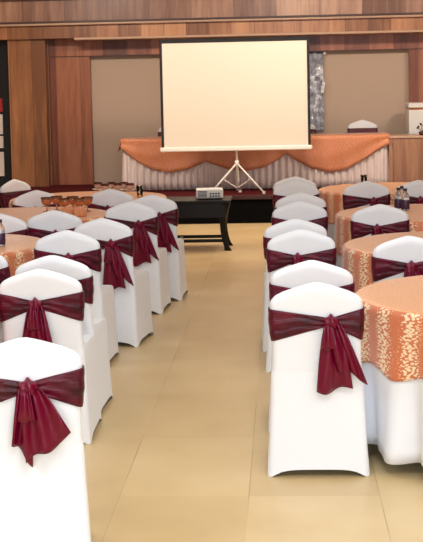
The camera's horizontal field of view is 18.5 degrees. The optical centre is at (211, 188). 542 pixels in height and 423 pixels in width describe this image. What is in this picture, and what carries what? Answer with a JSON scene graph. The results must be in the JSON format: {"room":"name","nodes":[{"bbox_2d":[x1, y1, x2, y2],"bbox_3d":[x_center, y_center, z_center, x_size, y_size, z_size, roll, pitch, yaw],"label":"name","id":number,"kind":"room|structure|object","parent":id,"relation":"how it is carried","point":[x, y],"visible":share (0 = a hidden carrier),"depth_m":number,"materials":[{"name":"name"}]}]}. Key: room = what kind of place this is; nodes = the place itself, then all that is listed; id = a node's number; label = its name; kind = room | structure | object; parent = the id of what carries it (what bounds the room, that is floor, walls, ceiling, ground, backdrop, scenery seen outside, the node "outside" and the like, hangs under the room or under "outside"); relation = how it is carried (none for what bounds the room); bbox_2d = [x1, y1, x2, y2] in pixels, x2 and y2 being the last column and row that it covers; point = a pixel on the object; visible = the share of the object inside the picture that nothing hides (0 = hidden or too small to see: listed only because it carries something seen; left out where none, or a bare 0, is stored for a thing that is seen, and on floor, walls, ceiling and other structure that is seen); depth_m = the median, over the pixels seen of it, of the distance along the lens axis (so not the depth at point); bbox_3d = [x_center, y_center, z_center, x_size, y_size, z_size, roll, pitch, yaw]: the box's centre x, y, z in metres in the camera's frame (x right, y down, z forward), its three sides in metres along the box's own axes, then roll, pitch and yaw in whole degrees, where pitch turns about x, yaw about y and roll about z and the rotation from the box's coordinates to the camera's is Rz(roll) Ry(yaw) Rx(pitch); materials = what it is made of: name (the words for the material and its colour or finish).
{"room":"event hall","nodes":[
{"label":"event hall","id":0,"kind":"room"},
{"bbox_2d":[91,50,408,183],"bbox_3d":[1.154,-1.615,19.575,12.800,3.700,0.150,-1,5,3],"label":"wall","id":1,"kind":"structure","parent":0,"point":[371,86],"depth_m":19.59,"materials":[{"name":"beige paint"}]},
{"bbox_2d":[0,40,11,187],"bbox_3d":[-3.627,-0.957,19.684,1.300,2.571,0.250,-1,5,3],"label":"door","id":2,"kind":"structure","parent":1,"relation":"in","point":[4,72],"depth_m":19.51,"materials":[{"name":"black"}]},
{"bbox_2d":[0,114,2,133],"bbox_3d":[-3.508,-0.965,19.537,0.754,0.295,0.030,-1,5,3],"label":"window","id":3,"kind":"structure","parent":2,"relation":"attached to","point":[1,115],"depth_m":19.50,"materials":[{"name":"beige"}]},
{"bbox_2d":[0,98,2,111],"bbox_3d":[-3.511,-1.251,19.514,0.760,0.200,0.030,-1,5,3],"label":"wall sign","id":4,"kind":"object","parent":2,"relation":"attached to","point":[1,99],"visible":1,"depth_m":19.48,"materials":[{"name":"red"}]},
{"bbox_2d":[0,136,3,147],"bbox_3d":[-3.502,-0.698,19.558,0.754,0.180,0.030,-1,5,3],"label":"window","id":5,"kind":"structure","parent":2,"relation":"attached to","point":[1,137],"depth_m":19.52,"materials":[{"name":"beige glass"}]},
{"bbox_2d":[0,152,4,175],"bbox_3d":[-3.495,-0.368,19.584,0.754,0.362,0.030,-1,5,3],"label":"window","id":6,"kind":"structure","parent":2,"relation":"attached to","point":[2,166],"depth_m":19.55,"materials":[{"name":"beige"}]},
{"bbox_2d":[0,0,39,0],"bbox_3d":[1.105,-2.862,19.056,12.600,0.060,0.690,-1,5,3],"label":"trim","id":7,"kind":"structure","parent":1,"relation":"attached to","point":[0,0],"depth_m":18.94,"materials":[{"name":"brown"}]},
{"bbox_2d":[8,39,50,186],"bbox_3d":[-2.702,-0.965,19.533,0.554,2.571,0.450,-1,5,3],"label":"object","id":8,"kind":"structure","parent":1,"relation":"attached to","point":[27,58],"depth_m":19.30,"materials":[{"name":"brown wood"}]},
{"bbox_2d":[47,39,53,185],"bbox_3d":[-2.413,-0.977,19.612,0.015,2.571,0.260,-1,5,3],"label":"trim","id":9,"kind":"structure","parent":1,"relation":"attached to","point":[48,55],"depth_m":19.50,"materials":[{"name":"brown wood"}]},
{"bbox_2d":[50,57,93,184],"bbox_3d":[-2.101,-0.844,19.661,0.597,2.285,0.150,-1,5,3],"label":"trim","id":10,"kind":"structure","parent":1,"relation":"attached to","point":[70,77],"depth_m":19.57,"materials":[{"name":"brown wood"}]},
{"bbox_2d":[0,17,422,40],"bbox_3d":[1.119,-2.379,19.164,12.600,0.187,0.550,-1,5,3],"label":"beam","id":11,"kind":"structure","parent":1,"relation":"attached to","point":[399,23],"depth_m":18.95,"materials":[{"name":"brown wood"}]},
{"bbox_2d":[0,12,422,26],"bbox_3d":[1.114,-2.486,19.111,12.600,0.035,0.640,-1,5,3],"label":"trim","id":12,"kind":"structure","parent":1,"relation":"attached to","point":[409,15],"depth_m":18.86,"materials":[{"name":"beige wood"}]},
{"bbox_2d":[0,0,422,21],"bbox_3d":[1.111,-2.683,19.110,12.600,0.307,0.610,-1,5,3],"label":"trim","id":13,"kind":"structure","parent":1,"relation":"attached to","point":[42,10],"depth_m":18.89,"materials":[{"name":"brown wood"}]},
{"bbox_2d":[49,33,422,56],"bbox_3d":[2.491,-2.347,19.284,9.874,0.554,0.170,-1,5,3],"label":"trim","id":14,"kind":"structure","parent":1,"relation":"attached to","point":[57,47],"depth_m":19.31,"materials":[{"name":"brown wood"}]},
{"bbox_2d":[74,30,422,40],"bbox_3d":[2.709,-2.290,19.025,9.412,0.035,0.670,-1,5,3],"label":"trim","id":15,"kind":"structure","parent":1,"relation":"attached to","point":[384,31],"depth_m":18.87,"materials":[{"name":"beige wood"}]},
{"bbox_2d":[309,52,325,130],"bbox_3d":[1.524,-1.452,19.424,0.386,1.185,0.084,-1,5,3],"label":"plastic cover","id":16,"kind":"object","parent":1,"relation":"attached to","point":[317,84],"visible":0.55,"depth_m":19.43,"materials":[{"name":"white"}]},
{"bbox_2d":[408,49,422,101],"bbox_3d":[5.201,-0.965,19.258,4.507,2.285,0.150,-1,5,3],"label":"trim","id":17,"kind":"structure","parent":1,"relation":"attached to","point":[415,56],"depth_m":19.25,"materials":[{"name":"brown wood"}]},
{"bbox_2d":[84,223,422,541],"bbox_3d":[0.587,1.179,8.451,12.800,0.100,22.900,-1,5,3],"label":"floor","id":18,"kind":"structure","parent":0,"point":[178,452],"depth_m":6.46,"materials":[{"name":"tile"}]},
{"bbox_2d":[0,255,10,343],"bbox_3d":[-1.339,0.767,7.807,0.472,0.902,0.555,0,5,13],"label":"banquet chair","id":19,"kind":"object","parent":18,"relation":"on","point":[5,273],"visible":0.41,"depth_m":7.53,"materials":[{"name":"white fabric"}]},
{"bbox_2d":[0,213,28,235],"bbox_3d":[-1.553,0.613,9.822,0.472,0.902,0.555,-1,5,3],"label":"banquet chair","id":20,"kind":"object","parent":18,"relation":"on","point":[12,225],"visible":0.25,"depth_m":9.56,"materials":[{"name":"white fabric"}]},
{"bbox_2d":[0,179,31,207],"bbox_3d":[-1.827,0.359,13.121,0.555,0.902,0.472,2,5,35],"label":"banquet chair","id":21,"kind":"object","parent":18,"relation":"on","point":[14,188],"visible":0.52,"depth_m":13.12,"materials":[{"name":"white fabric"}]},
{"bbox_2d":[12,190,59,207],"bbox_3d":[-1.657,0.449,11.927,0.472,0.902,0.555,-3,5,-25],"label":"banquet chair","id":22,"kind":"object","parent":18,"relation":"on","point":[33,198],"visible":0.12,"depth_m":11.68,"materials":[{"name":"white fabric"}]},
{"bbox_2d":[0,337,90,541],"bbox_3d":[-0.706,0.976,4.978,0.472,0.902,0.555,-2,5,-8],"label":"banquet chair","id":23,"kind":"object","parent":18,"relation":"on","point":[44,495],"visible":1,"depth_m":4.79,"materials":[{"name":"white fabric"}]},
{"bbox_2d":[0,269,101,443],"bbox_3d":[-0.851,0.836,6.799,0.472,0.902,0.555,-1,5,2],"label":"banquet chair","id":24,"kind":"object","parent":18,"relation":"on","point":[40,304],"visible":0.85,"depth_m":6.56,"materials":[{"name":"white fabric"}]},
{"bbox_2d":[27,210,82,237],"bbox_3d":[-1.159,0.593,9.967,0.472,0.902,0.555,-1,5,3],"label":"banquet chair","id":25,"kind":"object","parent":18,"relation":"on","point":[41,225],"visible":0.15,"depth_m":9.72,"materials":[{"name":"white fabric"}]},
{"bbox_2d":[15,255,112,409],"bbox_3d":[-0.841,0.794,7.323,0.472,0.902,0.555,-1,5,5],"label":"banquet chair","id":26,"kind":"object","parent":18,"relation":"on","point":[96,326],"visible":0.3,"depth_m":7.11,"materials":[{"name":"white fabric"}]},
{"bbox_2d":[34,230,118,360],"bbox_3d":[-0.897,0.698,8.565,0.472,0.902,0.555,-1,5,6],"label":"banquet chair","id":27,"kind":"object","parent":18,"relation":"on","point":[86,250],"visible":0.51,"depth_m":8.33,"materials":[{"name":"white fabric"}]},
{"bbox_2d":[88,189,133,210],"bbox_3d":[-0.866,0.433,11.916,0.472,0.902,0.555,0,5,9],"label":"banquet chair","id":28,"kind":"object","parent":18,"relation":"on","point":[105,199],"visible":0.06,"depth_m":11.67,"materials":[{"name":"white fabric"}]},
{"bbox_2d":[74,218,153,346],"bbox_3d":[-0.713,0.637,9.286,0.472,0.902,0.555,0,5,11],"label":"banquet chair","id":29,"kind":"object","parent":18,"relation":"on","point":[131,286],"visible":0.58,"depth_m":9.07,"materials":[{"name":"white fabric"}]},
{"bbox_2d":[104,202,170,313],"bbox_3d":[-0.609,0.535,10.556,0.472,0.902,0.555,-1,5,7],"label":"banquet chair","id":30,"kind":"object","parent":18,"relation":"on","point":[143,221],"visible":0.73,"depth_m":10.32,"materials":[{"name":"white fabric"}]},
{"bbox_2d":[131,195,187,300],"bbox_3d":[-0.475,0.483,11.179,0.472,0.902,0.555,-1,5,5],"label":"banquet chair","id":31,"kind":"object","parent":18,"relation":"on","point":[166,209],"visible":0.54,"depth_m":10.94,"materials":[{"name":"white fabric"}]},
{"bbox_2d":[0,184,321,223],"bbox_3d":[2.223,0.144,18.171,10.330,0.369,2.490,-1,5,3],"label":"stage","id":32,"kind":"object","parent":18,"relation":"on","point":[250,205],"visible":0.02,"depth_m":17.08,"materials":[{"name":"black wood"}]},
{"bbox_2d":[158,36,312,193],"bbox_3d":[0.337,-0.969,17.350,2.058,2.070,0.350,-1,5,3],"label":"projection screen","id":33,"kind":"object","parent":32,"relation":"on","point":[217,94],"visible":0.9,"depth_m":17.26,"materials":[{"name":"beige fabric"}]},
{"bbox_2d":[122,145,388,190],"bbox_3d":[0.613,-0.376,18.265,3.723,0.727,0.655,-1,5,3],"label":"head table","id":34,"kind":"object","parent":32,"relation":"on","point":[375,166],"visible":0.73,"depth_m":17.98,"materials":[{"name":"orange satin fabric"},{"name":"white pleated fabric"}]},
{"bbox_2d":[118,132,392,171],"bbox_3d":[0.610,-0.490,18.245,3.795,0.515,0.675,-1,5,3],"label":"tablecloth","id":35,"kind":"object","parent":34,"relation":"on","point":[330,152],"visible":0.6,"depth_m":17.92,"materials":[{"name":"orange fabric"}]},
{"bbox_2d":[311,124,315,133],"bbox_3d":[1.305,-0.526,18.875,0.472,0.902,0.555,-1,5,3],"label":"banquet chair","id":36,"kind":"object","parent":32,"relation":"on","point":[313,130],"visible":0.1,"depth_m":19.00,"materials":[{"name":"white fabric"}]},
{"bbox_2d":[347,120,377,132],"bbox_3d":[2.203,-0.541,18.825,0.472,0.902,0.555,-1,5,3],"label":"banquet chair","id":37,"kind":"object","parent":32,"relation":"on","point":[361,126],"visible":0.3,"depth_m":18.96,"materials":[{"name":"white fabric"}]},
{"bbox_2d":[388,134,422,181],"bbox_3d":[4.897,-0.435,18.006,4.893,0.704,0.640,-1,5,3],"label":"cabinet","id":38,"kind":"object","parent":32,"relation":"on","point":[406,154],"depth_m":17.83,"materials":[{"name":"brown wood"}]},
{"bbox_2d":[405,102,422,133],"bbox_3d":[3.349,-0.686,18.838,1.030,1.139,0.570,-1,5,3],"label":"box","id":39,"kind":"object","parent":38,"relation":"on","point":[414,113],"visible":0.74,"depth_m":18.60,"materials":[{"name":"white wood"}]},
{"bbox_2d":[417,123,422,134],"bbox_3d":[2.915,-0.825,17.913,0.179,0.172,0.168,-1,5,3],"label":"potted plant","id":40,"kind":"object","parent":38,"relation":"on","point":[421,125],"visible":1,"depth_m":17.91,"materials":[{"name":"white plant"}]},
{"bbox_2d":[167,196,232,250],"bbox_3d":[-0.346,0.390,14.526,1.153,0.557,0.610,-1,5,3],"label":"table","id":41,"kind":"object","parent":18,"relation":"on","point":[188,207],"visible":0.44,"depth_m":14.26,"materials":[{"name":"black paint"}]},
{"bbox_2d":[196,187,222,199],"bbox_3d":[-0.022,0.051,14.460,0.300,0.115,0.274,-1,5,-1],"label":"projector","id":42,"kind":"object","parent":41,"relation":"on","point":[201,193],"visible":1,"depth_m":14.33,"materials":[{"name":"white plastic"}]},
{"bbox_2d":[198,191,206,196],"bbox_3d":[-0.099,0.059,14.324,0.098,0.068,0.005,-1,5,-1],"label":"vent","id":43,"kind":"object","parent":42,"relation":"attached to","point":[200,193],"depth_m":14.32,"materials":[{"name":"black plastic"}]},
{"bbox_2d":[272,177,315,197],"bbox_3d":[0.834,0.314,12.976,0.472,0.902,0.555,-1,5,3],"label":"banquet chair","id":44,"kind":"object","parent":18,"relation":"on","point":[291,179],"visible":0.1,"depth_m":12.72,"materials":[{"name":"white fabric"}]},
{"bbox_2d":[261,219,327,351],"bbox_3d":[0.577,0.634,8.981,0.472,0.902,0.555,-1,5,1],"label":"banquet chair","id":45,"kind":"object","parent":18,"relation":"on","point":[278,229],"visible":0.26,"depth_m":8.74,"materials":[{"name":"white fabric"}]},
{"bbox_2d":[272,181,319,208],"bbox_3d":[0.807,0.362,12.378,0.472,0.902,0.555,-1,5,3],"label":"banquet chair","id":46,"kind":"object","parent":18,"relation":"on","point":[294,187],"visible":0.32,"depth_m":12.13,"materials":[{"name":"white fabric"}]},
{"bbox_2d":[271,201,327,233],"bbox_3d":[0.700,0.529,10.287,0.472,0.902,0.555,-1,5,3],"label":"banquet chair","id":47,"kind":"object","parent":18,"relation":"on","point":[301,210],"visible":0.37,"depth_m":10.04,"materials":[{"name":"white fabric"}]},
{"bbox_2d":[274,193,326,211],"bbox_3d":[0.762,0.465,11.075,0.472,0.902,0.555,-1,5,3],"label":"banquet chair","id":48,"kind":"object","parent":18,"relation":"on","point":[304,197],"visible":0.18,"depth_m":10.82,"materials":[{"name":"white fabric"}]},
{"bbox_2d":[266,229,336,371],"bbox_3d":[0.578,0.685,8.339,0.472,0.902,0.555,-1,5,3],"label":"banquet chair","id":49,"kind":"object","parent":18,"relation":"on","point":[290,248],"visible":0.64,"depth_m":8.09,"materials":[{"name":"white fabric"}]},
{"bbox_2d":[268,260,354,431],"bbox_3d":[0.533,0.799,6.902,0.472,0.902,0.555,-1,5,3],"label":"banquet chair","id":50,"kind":"object","parent":18,"relation":"on","point":[308,271],"visible":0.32,"depth_m":6.65,"materials":[{"name":"white fabric"}]},
{"bbox_2d":[268,282,369,476],"bbox_3d":[0.496,0.858,6.159,0.472,0.902,0.555,-1,5,3],"label":"banquet chair","id":51,"kind":"object","parent":18,"relation":"on","point":[318,418],"visible":1,"depth_m":5.97,"materials":[{"name":"white fabric"}]},
{"bbox_2d":[327,224,334,240],"bbox_3d":[1.818,0.374,12.928,1.592,0.744,1.611,0,5,12],"label":"round table","id":52,"kind":"object","parent":18,"relation":"on","point":[331,227],"visible":0.06,"depth_m":12.60,"materials":[{"name":"white linen"},{"name":"orange patterned fabric"}]},
{"bbox_2d":[318,182,408,223],"bbox_3d":[1.814,0.153,12.924,1.545,0.327,1.557,-1,5,3],"label":"tablecloth","id":53,"kind":"object","parent":52,"relation":"on","point":[332,195],"visible":0.35,"depth_m":12.60,"materials":[{"name":"orange fabric"}]},
{"bbox_2d":[360,175,366,181],"bbox_3d":[1.539,-0.082,13.124,0.070,0.118,0.070,-1,5,3],"label":"tumbler","id":54,"kind":"object","parent":53,"relation":"on","point":[363,177],"visible":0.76,"depth_m":13.10,"materials":[{"name":"clear glass"}]},
{"bbox_2d":[336,255,341,267],"bbox_3d":[1.756,0.570,10.467,1.611,0.744,1.586,3,6,43],"label":"round table","id":55,"kind":"object","parent":18,"relation":"on","point":[339,258],"visible":0.13,"depth_m":10.33,"materials":[{"name":"white linen"},{"name":"orange patterned fabric"}]},
{"bbox_2d":[334,204,422,255],"bbox_3d":[1.752,0.350,10.430,1.551,0.328,1.552,-1,5,3],"label":"tablecloth","id":56,"kind":"object","parent":55,"relation":"on","point":[342,235],"visible":0.34,"depth_m":10.26,"materials":[{"name":"orange fabric"}]},
{"bbox_2d":[394,188,401,209],"bbox_3d":[1.534,0.080,10.668,0.069,0.180,0.069,-1,5,3],"label":"water bottle","id":57,"kind":"object","parent":56,"relation":"on","point":[397,201],"visible":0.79,"depth_m":10.64,"materials":[{"name":"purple plastic"}]},
{"bbox_2d":[401,188,409,210],"bbox_3d":[1.577,0.087,10.572,0.069,0.180,0.069,-1,5,3],"label":"water bottle","id":58,"kind":"object","parent":56,"relation":"on","point":[405,202],"visible":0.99,"depth_m":10.55,"materials":[{"name":"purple plastic"}]},
{"bbox_2d":[342,181,390,209],"bbox_3d":[1.445,0.363,12.194,0.472,0.902,0.555,-1,5,3],"label":"banquet chair","id":59,"kind":"object","parent":18,"relation":"on","point":[366,193],"visible":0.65,"depth_m":11.95,"materials":[{"name":"white fabric"}]},
{"bbox_2d":[350,204,409,239],"bbox_3d":[1.271,0.547,9.898,0.472,0.902,0.555,-1,5,3],"label":"banquet chair","id":60,"kind":"object","parent":18,"relation":"on","point":[377,219],"visible":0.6,"depth_m":9.65,"materials":[{"name":"white fabric"}]},
{"bbox_2d":[362,363,422,465],"bbox_3d":[1.476,0.893,6.419,1.599,0.742,1.601,-1,5,3],"label":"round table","id":61,"kind":"object","parent":18,"relation":"on","point":[393,410],"visible":0.3,"depth_m":5.95,"materials":[{"name":"white fabric"},{"name":"orange patterned fabric"}]},
{"bbox_2d":[355,275,422,381],"bbox_3d":[1.455,0.675,6.399,1.550,0.329,1.548,1,5,26],"label":"tablecloth","id":62,"kind":"object","parent":61,"relation":"on","point":[392,341],"visible":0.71,"depth_m":6.02,"materials":[{"name":"orange fabric"}]},
{"bbox_2d":[371,236,422,282],"bbox_3d":[1.179,0.709,7.877,0.472,0.902,0.555,-1,5,3],"label":"banquet chair","id":63,"kind":"object","parent":18,"relation":"on","point":[401,257],"visible":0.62,"depth_m":7.63,"materials":[{"name":"white fabric"}]},
{"bbox_2d":[396,180,422,203],"bbox_3d":[1.925,0.354,12.181,0.472,0.902,0.555,-1,5,3],"label":"banquet chair","id":64,"kind":"object","parent":18,"relation":"on","point":[415,188],"visible":0.22,"depth_m":11.93,"materials":[{"name":"white fabric"}]},
{"bbox_3d":[1.615,0.734,8.417,1.607,0.744,1.626,-1,5,3],"label":"round table","id":65,"kind":"object","parent":18,"relation":"on","visible":0,"materials":[{"name":"white linen"},{"name":"orange patterned fabric"}]},
{"bbox_2d":[342,231,422,292],"bbox_3d":[1.610,0.514,8.399,1.549,0.329,1.556,-1,5,3],"label":"tablecloth","id":66,"kind":"object","parent":65,"relation":"on","point":[357,253],"visible":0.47,"depth_m":8.21,"materials":[{"name":"orange fabric"}]},
{"bbox_3d":[-1.861,0.767,8.924,1.604,0.744,1.611,-1,5,3],"label":"round table","id":67,"kind":"object","parent":18,"relation":"on","visible":0,"materials":[{"name":"orange patterned fabric tablecloth"}]},
{"bbox_2d":[0,234,40,276],"bbox_3d":[-1.888,0.548,8.896,1.549,0.329,1.548,-4,6,-35],"label":"tablecloth","id":68,"kind":"object","parent":67,"relation":"on","point":[18,250],"visible":0.31,"depth_m":8.57,"materials":[{"name":"orange fabric"}]},
{"bbox_2d":[0,219,5,246],"bbox_3d":[-1.419,0.295,8.731,0.069,0.180,0.069,-1,5,3],"label":"water bottle","id":69,"kind":"object","parent":68,"relation":"on","point":[2,229],"visible":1,"depth_m":8.71,"materials":[{"name":"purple plastic"}]},
{"bbox_3d":[-1.590,0.603,10.931,1.605,0.744,1.627,-1,5,3],"label":"round table","id":70,"kind":"object","parent":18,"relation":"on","visible":0,"materials":[{"name":"orange patterned fabric tablecloth"}]},
{"bbox_2d":[0,207,105,223],"bbox_3d":[-1.593,0.383,10.913,1.552,0.329,1.556,-1,5,3],"label":"tablecloth","id":71,"kind":"object","parent":70,"relation":"on","point":[23,213],"visible":0.23,"depth_m":11.07,"materials":[{"name":"orange fabric"}]},
{"bbox_2d":[41,197,52,211],"bbox_3d":[-1.406,0.136,11.097,0.103,0.125,0.103,-1,5,3],"label":"goblet","id":72,"kind":"object","parent":71,"relation":"on","point":[46,201],"visible":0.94,"depth_m":11.06,"materials":[{"name":"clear glass"}]},
{"bbox_2d":[41,197,51,205],"bbox_3d":[-1.407,0.113,11.095,0.100,0.070,0.100,-1,5,3],"label":"bowl","id":73,"kind":"object","parent":72,"relation":"on","point":[46,201],"depth_m":11.06,"materials":[{"name":"orange glass"}]},
{"bbox_2d":[51,196,62,210],"bbox_3d":[-1.335,0.125,11.216,0.103,0.125,0.103,-1,5,3],"label":"goblet","id":74,"kind":"object","parent":71,"relation":"on","point":[55,200],"visible":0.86,"depth_m":11.18,"materials":[{"name":"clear glass"}]},
{"bbox_2d":[52,196,61,204],"bbox_3d":[-1.335,0.102,11.214,0.100,0.070,0.100,-1,5,3],"label":"bowl","id":75,"kind":"object","parent":74,"relation":"on","point":[55,200],"depth_m":11.17,"materials":[{"name":"orange glass"}]},
{"bbox_2d":[58,198,70,206],"bbox_3d":[-1.238,0.142,10.973,0.103,0.125,0.103,-1,5,3],"label":"goblet","id":76,"kind":"object","parent":71,"relation":"on","point":[63,202],"visible":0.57,"depth_m":10.94,"materials":[{"name":"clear glass"}]},
{"bbox_2d":[62,206,73,214],"bbox_3d":[-1.181,0.181,10.711,0.112,0.085,0.112,-1,5,3],"label":"folded napkin","id":77,"kind":"object","parent":71,"relation":"on","point":[67,209],"visible":0.67,"depth_m":10.68,"materials":[{"name":"orange fabric"}]},
{"bbox_2d":[67,196,78,207],"bbox_3d":[-1.188,0.128,11.138,0.103,0.125,0.103,-1,5,3],"label":"goblet","id":78,"kind":"object","parent":71,"relation":"on","point":[72,203],"visible":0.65,"depth_m":11.10,"materials":[{"name":"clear glass"}]},
{"bbox_2d":[67,197,77,204],"bbox_3d":[-1.189,0.105,11.137,0.100,0.070,0.100,-1,5,3],"label":"bowl","id":79,"kind":"object","parent":78,"relation":"on","point":[71,200],"depth_m":11.09,"materials":[{"name":"orange glass"}]},
{"bbox_2d":[73,198,85,206],"bbox_3d":[-1.109,0.141,10.945,0.103,0.125,0.103,-1,5,3],"label":"goblet","id":80,"kind":"object","parent":71,"relation":"on","point":[78,201],"visible":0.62,"depth_m":10.91,"materials":[{"name":"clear glass"}]},
{"bbox_2d":[74,206,86,216],"bbox_3d":[-1.076,0.184,10.648,0.112,0.085,0.112,-1,5,3],"label":"folded napkin","id":81,"kind":"object","parent":71,"relation":"on","point":[79,211],"visible":0.95,"depth_m":10.61,"materials":[{"name":"orange fabric"}]},
{"bbox_2d":[81,196,92,211],"bbox_3d":[-1.057,0.131,11.065,0.103,0.125,0.103,-1,5,3],"label":"goblet","id":82,"kind":"object","parent":71,"relation":"on","point":[89,199],"visible":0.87,"depth_m":11.03,"materials":[{"name":"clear glass"}]},
{"bbox_2d":[84,198,92,205],"bbox_3d":[-1.058,0.108,11.063,0.100,0.070,0.100,-1,5,3],"label":"bowl","id":83,"kind":"object","parent":82,"relation":"on","point":[88,201],"depth_m":11.03,"materials":[{"name":"orange glass"}]},
{"bbox_3d":[-1.190,0.466,12.567,1.590,0.744,1.625,-1,5,3],"label":"round table","id":84,"kind":"object","parent":18,"relation":"on","visible":0,"materials":[{"name":"peach tablecloth fabric"},{"name":"orange patterned fabric"}]},
{"bbox_2d":[9,191,166,207],"bbox_3d":[-1.189,0.245,12.556,1.551,0.328,1.552,-1,5,3],"label":"tablecloth","id":85,"kind":"object","parent":84,"relation":"on","point":[133,194],"visible":0.1,"depth_m":12.83,"materials":[{"name":"orange fabric"}]},
{"bbox_2d":[93,182,101,189],"bbox_3d":[-1.171,-0.027,13.396,0.124,0.079,0.124,-1,5,3],"label":"tea cup","id":86,"kind":"object","parent":85,"relation":"on","point":[97,186],"visible":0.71,"depth_m":13.36,"materials":[{"name":"beige"}]},
{"bbox_2d":[99,183,110,190],"bbox_3d":[-1.081,-0.012,13.181,0.124,0.079,0.124,-1,5,3],"label":"tea cup","id":87,"kind":"object","parent":85,"relation":"on","point":[104,186],"visible":0.73,"depth_m":13.15,"materials":[{"name":"beige"}]},
{"bbox_2d":[107,182,115,188],"bbox_3d":[-1.025,-0.029,13.384,0.124,0.079,0.124,-1,5,3],"label":"tea cup","id":88,"kind":"object","parent":85,"relation":"on","point":[110,183],"visible":0.45,"depth_m":13.35,"materials":[{"name":"beige glass"}]},
{"bbox_2d":[113,183,123,190],"bbox_3d":[-0.951,-0.017,13.210,0.124,0.079,0.124,-1,5,3],"label":"tea cup","id":89,"kind":"object","parent":85,"relation":"on","point":[117,186],"visible":0.85,"depth_m":13.18,"materials":[{"name":"beige"}]},
{"bbox_2d":[114,185,121,189],"bbox_3d":[-0.951,-0.019,13.210,0.084,0.058,0.084,-1,5,3],"label":"bowl","id":90,"kind":"object","parent":89,"relation":"on","point":[117,187],"depth_m":13.18,"materials":[{"name":"beige"}]},
{"bbox_2d":[119,182,127,189],"bbox_3d":[-0.901,-0.031,13.377,0.124,0.079,0.124,-1,5,3],"label":"tea cup","id":91,"kind":"object","parent":85,"relation":"on","point":[123,183],"visible":0.42,"depth_m":13.34,"materials":[{"name":"beige glass"}]},
{"bbox_2d":[125,183,135,190],"bbox_3d":[-0.827,-0.017,13.178,0.124,0.079,0.124,-1,5,3],"label":"tea cup","id":92,"kind":"object","parent":85,"relation":"on","point":[129,186],"visible":1,"depth_m":13.15,"materials":[{"name":"beige"}]},
{"bbox_2d":[126,185,133,189],"bbox_3d":[-0.827,-0.019,13.178,0.084,0.058,0.084,-1,5,3],"label":"bowl","id":93,"kind":"object","parent":92,"relation":"on","point":[129,187],"depth_m":13.15,"materials":[{"name":"beige"}]},
{"bbox_2d":[136,185,142,197],"bbox_3d":[-0.679,0.028,12.313,0.070,0.118,0.070,-1,5,3],"label":"tumbler","id":94,"kind":"object","parent":85,"relation":"on","point":[139,188],"visible":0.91,"depth_m":12.29,"materials":[{"name":"clear glass"}]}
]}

